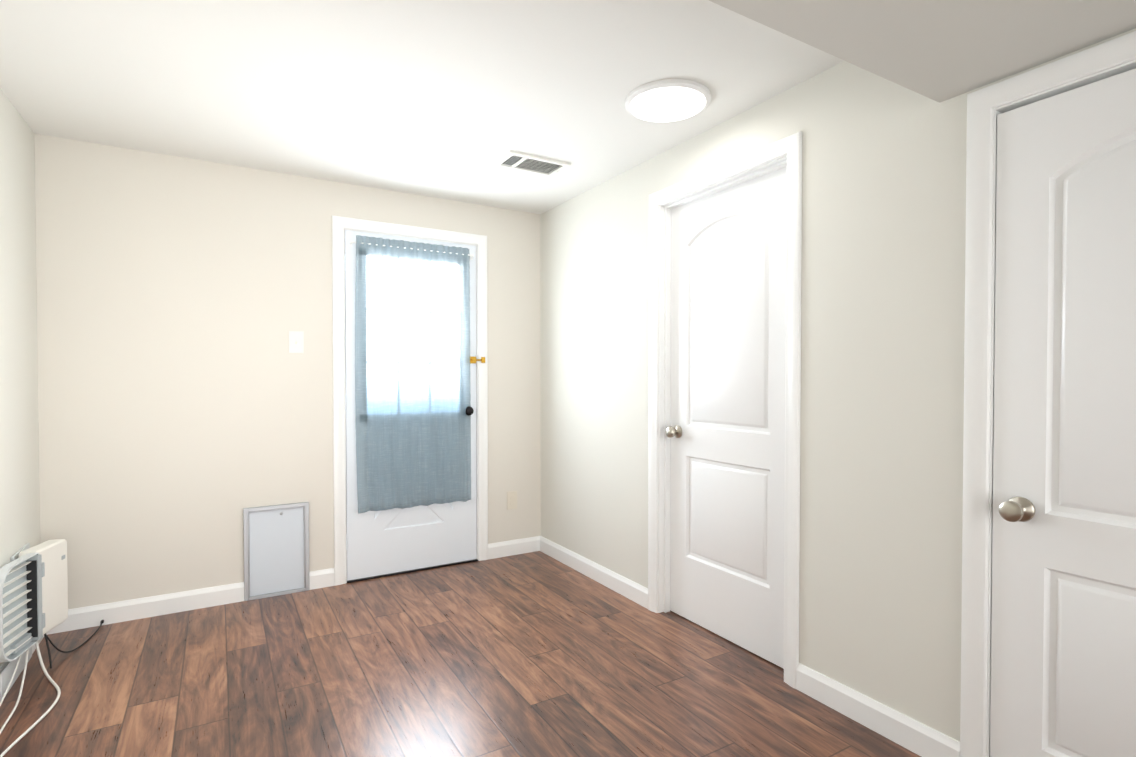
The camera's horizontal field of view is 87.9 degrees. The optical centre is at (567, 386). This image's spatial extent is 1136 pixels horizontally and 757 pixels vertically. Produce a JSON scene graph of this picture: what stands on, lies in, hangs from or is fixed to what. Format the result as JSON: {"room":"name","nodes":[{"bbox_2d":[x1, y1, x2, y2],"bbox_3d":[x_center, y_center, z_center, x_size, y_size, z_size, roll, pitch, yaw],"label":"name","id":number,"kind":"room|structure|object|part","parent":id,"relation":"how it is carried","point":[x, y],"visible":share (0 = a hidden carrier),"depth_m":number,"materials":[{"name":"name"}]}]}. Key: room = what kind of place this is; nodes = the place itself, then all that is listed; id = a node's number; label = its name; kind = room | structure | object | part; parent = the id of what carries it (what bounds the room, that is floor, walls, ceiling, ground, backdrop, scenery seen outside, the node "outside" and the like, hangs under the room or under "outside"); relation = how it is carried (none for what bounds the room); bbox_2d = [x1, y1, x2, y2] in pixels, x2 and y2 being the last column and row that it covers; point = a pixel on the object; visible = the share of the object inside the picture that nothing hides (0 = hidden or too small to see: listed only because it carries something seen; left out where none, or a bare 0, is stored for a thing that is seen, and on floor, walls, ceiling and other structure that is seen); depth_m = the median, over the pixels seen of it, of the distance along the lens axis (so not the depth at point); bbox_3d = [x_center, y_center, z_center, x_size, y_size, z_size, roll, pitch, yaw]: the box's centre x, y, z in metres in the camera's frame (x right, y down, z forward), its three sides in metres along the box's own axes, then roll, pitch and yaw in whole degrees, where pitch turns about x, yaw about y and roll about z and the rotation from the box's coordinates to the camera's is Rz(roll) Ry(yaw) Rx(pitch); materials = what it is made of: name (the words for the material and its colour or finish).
{"room":"entryway","nodes":[
{"label":"entryway","id":0,"kind":"room"},
{"bbox_2d":[0,88,39,668],"bbox_3d":[-1.127,0.031,0.439,0.115,2.230,5.240,-1,1,-31],"label":"wall","id":1,"kind":"structure","parent":0,"point":[19,480],"depth_m":2.36,"materials":[{"name":"paint"}]},
{"bbox_2d":[0,635,43,673],"bbox_3d":[-1.071,1.098,0.489,0.014,0.095,5.010,-1,1,-31],"label":"baseboard","id":2,"kind":"structure","parent":1,"relation":"attached to","point":[6,663],"depth_m":2.45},
{"bbox_2d":[0,539,103,756],"bbox_3d":[-1.795,0.885,1.909,0.224,0.475,1.796,-1,1,-31],"label":"heater","id":3,"kind":"object","parent":1,"relation":"attached to","point":[33,595],"visible":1,"depth_m":2.25,"materials":[{"name":"white plastic"}]},
{"bbox_3d":[-2.127,0.884,2.267,0.019,0.465,0.430,-1,1,-31],"label":"plate","id":4,"kind":"part","parent":3,"relation":"part of","materials":[{"name":"white metal"}]},
{"bbox_2d":[34,133,540,608],"bbox_3d":[-1.300,-0.015,3.317,2.530,2.230,0.115,-1,1,-31],"label":"wall","id":5,"kind":"structure","parent":0,"point":[185,403],"depth_m":2.93,"materials":[{"name":"paint"}]},
{"bbox_2d":[46,582,243,634],"bbox_3d":[-2.012,1.060,2.835,0.795,0.095,0.014,-1,1,-31],"label":"baseboard","id":6,"kind":"structure","parent":5,"relation":"attached to","point":[116,612],"depth_m":2.83,"materials":[{"name":"white wood"}]},
{"bbox_2d":[243,502,309,600],"bbox_3d":[-1.536,0.864,3.112,0.310,0.478,0.020,-1,1,-31],"label":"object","id":7,"kind":"object","parent":5,"relation":"attached to","point":[276,550],"depth_m":3.11,"materials":[{"name":"metal"}]},
{"bbox_2d":[289,331,303,352],"bbox_3d":[-1.450,-0.237,3.145,0.072,0.116,0.021,-1,1,-31],"label":"switch plate","id":8,"kind":"object","parent":5,"relation":"attached to","point":[296,341],"visible":1,"depth_m":3.15,"materials":[{"name":"white plastic"}]},
{"bbox_2d":[309,568,334,589],"bbox_3d":[-1.349,1.054,3.229,0.128,0.095,0.014,-1,1,-31],"label":"baseboard","id":9,"kind":"structure","parent":5,"relation":"attached to","point":[322,578],"depth_m":3.22,"materials":[{"name":"white wood"}]},
{"bbox_2d":[332,215,487,585],"bbox_3d":[-0.930,0.077,3.529,0.914,2.039,0.132,-1,1,-31],"label":"door frame","id":10,"kind":"structure","parent":5,"relation":"attached to","point":[340,224],"depth_m":3.33,"materials":[{"name":"white wood"}]},
{"bbox_2d":[344,230,476,580],"bbox_3d":[-0.920,0.104,3.501,0.784,1.966,0.056,-1,1,-31],"label":"back door","id":11,"kind":"structure","parent":5,"relation":"in","point":[389,541],"depth_m":3.45,"materials":[{"name":"white wood"}]},
{"bbox_3d":[-1.241,0.090,3.287,0.012,1.650,0.011,-1,1,-31],"label":"back door hinges","id":12,"kind":"part","parent":11,"relation":"part of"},
{"bbox_2d":[350,241,473,259],"bbox_3d":[-0.898,-0.800,3.461,0.726,0.032,0.035,-1,1,-31],"label":"curtain rod","id":13,"kind":"object","parent":11,"relation":"attached to","point":[470,255],"visible":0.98,"depth_m":3.44,"materials":[{"name":"white metal"}]},
{"bbox_2d":[355,235,470,513],"bbox_3d":[-0.888,-0.071,3.444,0.686,1.547,0.050,-1,1,-31],"label":"door curtain","id":14,"kind":"object","parent":13,"relation":"hanging from","point":[412,378],"visible":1,"depth_m":3.44,"materials":[{"name":"fabric"}]},
{"bbox_2d":[466,406,473,415],"bbox_3d":[-0.615,0.150,3.627,0.062,0.062,0.064,-1,1,-31],"label":"door knob","id":15,"kind":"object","parent":11,"relation":"attached to","point":[469,410],"depth_m":3.60,"materials":[{"name":"brown metal"}]},
{"bbox_2d":[470,356,484,362],"bbox_3d":[-0.575,-0.166,3.664,0.120,0.042,0.034,-1,1,-31],"label":"bolt","id":16,"kind":"object","parent":11,"relation":"attached to","point":[474,359],"visible":0.69,"depth_m":3.66,"materials":[{"name":"gold metal"}]},
{"bbox_2d":[347,559,477,582],"bbox_3d":[-0.917,1.092,3.523,0.780,0.009,0.072,-1,1,-31],"label":"sill","id":17,"kind":"structure","parent":5,"relation":"attached to","point":[403,572],"depth_m":3.48,"materials":[{"name":"brown metal"}]},
{"bbox_2d":[507,491,516,509],"bbox_3d":[-0.362,0.737,3.816,0.072,0.116,0.007,-1,1,-31],"label":"electrical outlet plate","id":18,"kind":"object","parent":5,"relation":"attached to","point":[511,499],"visible":1,"depth_m":3.81,"materials":[{"name":"beige plastic"}]},
{"bbox_2d":[488,536,539,558],"bbox_3d":[-0.344,1.044,3.827,0.383,0.095,0.014,-1,1,-31],"label":"baseboard","id":19,"kind":"structure","parent":5,"relation":"attached to","point":[513,547],"depth_m":3.82,"materials":[{"name":"white wood"}]},
{"bbox_2d":[0,0,843,213],"bbox_3d":[0.010,-1.135,1.096,2.760,0.080,5.240,-1,1,-31],"label":"ceiling","id":20,"kind":"structure","parent":0,"point":[454,100],"depth_m":2.13,"materials":[{"name":"paint"}]},
{"bbox_2d":[493,150,569,176],"bbox_3d":[-0.184,-1.115,2.968,0.335,0.018,0.205,-1,1,-31],"label":"ceiling vent","id":21,"kind":"object","parent":20,"relation":"in","point":[527,163],"visible":1,"depth_m":2.96,"materials":[{"name":"white metal"}]},
{"bbox_2d":[625,79,710,121],"bbox_3d":[0.387,-1.096,2.293,0.330,0.035,0.330,-1,1,-31],"label":"recessed light","id":22,"kind":"object","parent":20,"relation":"in","point":[667,100],"visible":1,"depth_m":2.23,"materials":[{"name":"white plastic"}]},
{"bbox_2d":[0,551,920,756],"bbox_3d":[0.010,1.175,1.133,2.760,0.080,5.240,-1,1,-31],"label":"floor","id":23,"kind":"structure","parent":0,"point":[536,654],"depth_m":2.23,"materials":[{"name":"laminate"}]},
{"bbox_2d":[540,28,1135,741],"bbox_3d":[1.146,0.009,1.790,0.115,2.230,5.240,-1,1,-31],"label":"wall","id":24,"kind":"structure","parent":0,"point":[882,368],"depth_m":2.01,"materials":[{"name":"paint"}]},
{"bbox_2d":[540,536,647,608],"bbox_3d":[0.107,1.051,3.429,0.014,0.095,1.159,-1,1,-31],"label":"baseboard","id":25,"kind":"structure","parent":24,"relation":"attached to","point":[637,593],"depth_m":3.32,"materials":[{"name":"white wood"}]},
{"bbox_2d":[648,131,801,688],"bbox_3d":[0.675,0.087,2.569,0.132,2.049,0.874,-1,1,-31],"label":"door frame","id":26,"kind":"structure","parent":24,"relation":"attached to","point":[790,146],"depth_m":2.27,"materials":[{"name":"white wood"}]},
{"bbox_2d":[670,167,786,668],"bbox_3d":[0.701,0.119,2.585,0.035,1.973,0.734,-1,1,-31],"label":"door","id":27,"kind":"structure","parent":24,"relation":"in","point":[728,373],"depth_m":2.55,"materials":[{"name":"white wood"}]},
{"bbox_2d":[665,425,681,437],"bbox_3d":[0.502,0.217,2.823,0.064,0.062,0.062,-1,1,-31],"label":"door knob","id":28,"kind":"object","parent":27,"relation":"attached to","point":[675,431],"depth_m":2.81,"materials":[{"name":"silver metal"}]},
{"bbox_2d":[796,663,959,756],"bbox_3d":[0.992,1.075,1.941,0.014,0.095,0.557,-1,1,-31],"label":"baseboard","id":29,"kind":"structure","parent":24,"relation":"attached to","point":[910,734],"depth_m":1.91,"materials":[{"name":"white wood"}]},
{"bbox_2d":[960,31,1135,756],"bbox_3d":[1.405,0.155,1.341,0.132,1.954,0.872,-1,1,-31],"label":"door frame","id":30,"kind":"structure","parent":24,"relation":"attached to","point":[983,103],"depth_m":1.64,"materials":[{"name":"white wood"}]},
{"bbox_2d":[990,68,1135,756],"bbox_3d":[1.381,0.191,1.327,0.035,1.865,0.732,-1,1,-31],"label":"door","id":31,"kind":"structure","parent":24,"relation":"in","point":[1063,651],"depth_m":1.49,"materials":[{"name":"white wood"}]},
{"bbox_2d":[999,497,1034,521],"bbox_3d":[1.184,0.328,1.561,0.066,0.066,0.066,-1,1,-31],"label":"door knob","id":32,"kind":"object","parent":31,"relation":"attached to","point":[1016,509],"depth_m":1.55,"materials":[{"name":"silver metal"}]},
{"bbox_2d":[709,0,1135,102],"bbox_3d":[0.651,-0.945,0.020,2.530,0.265,2.500,-1,1,-31],"label":"ceiling","id":33,"kind":"structure","parent":0,"point":[939,51],"depth_m":1.38,"materials":[{"name":"paint"}]}
]}

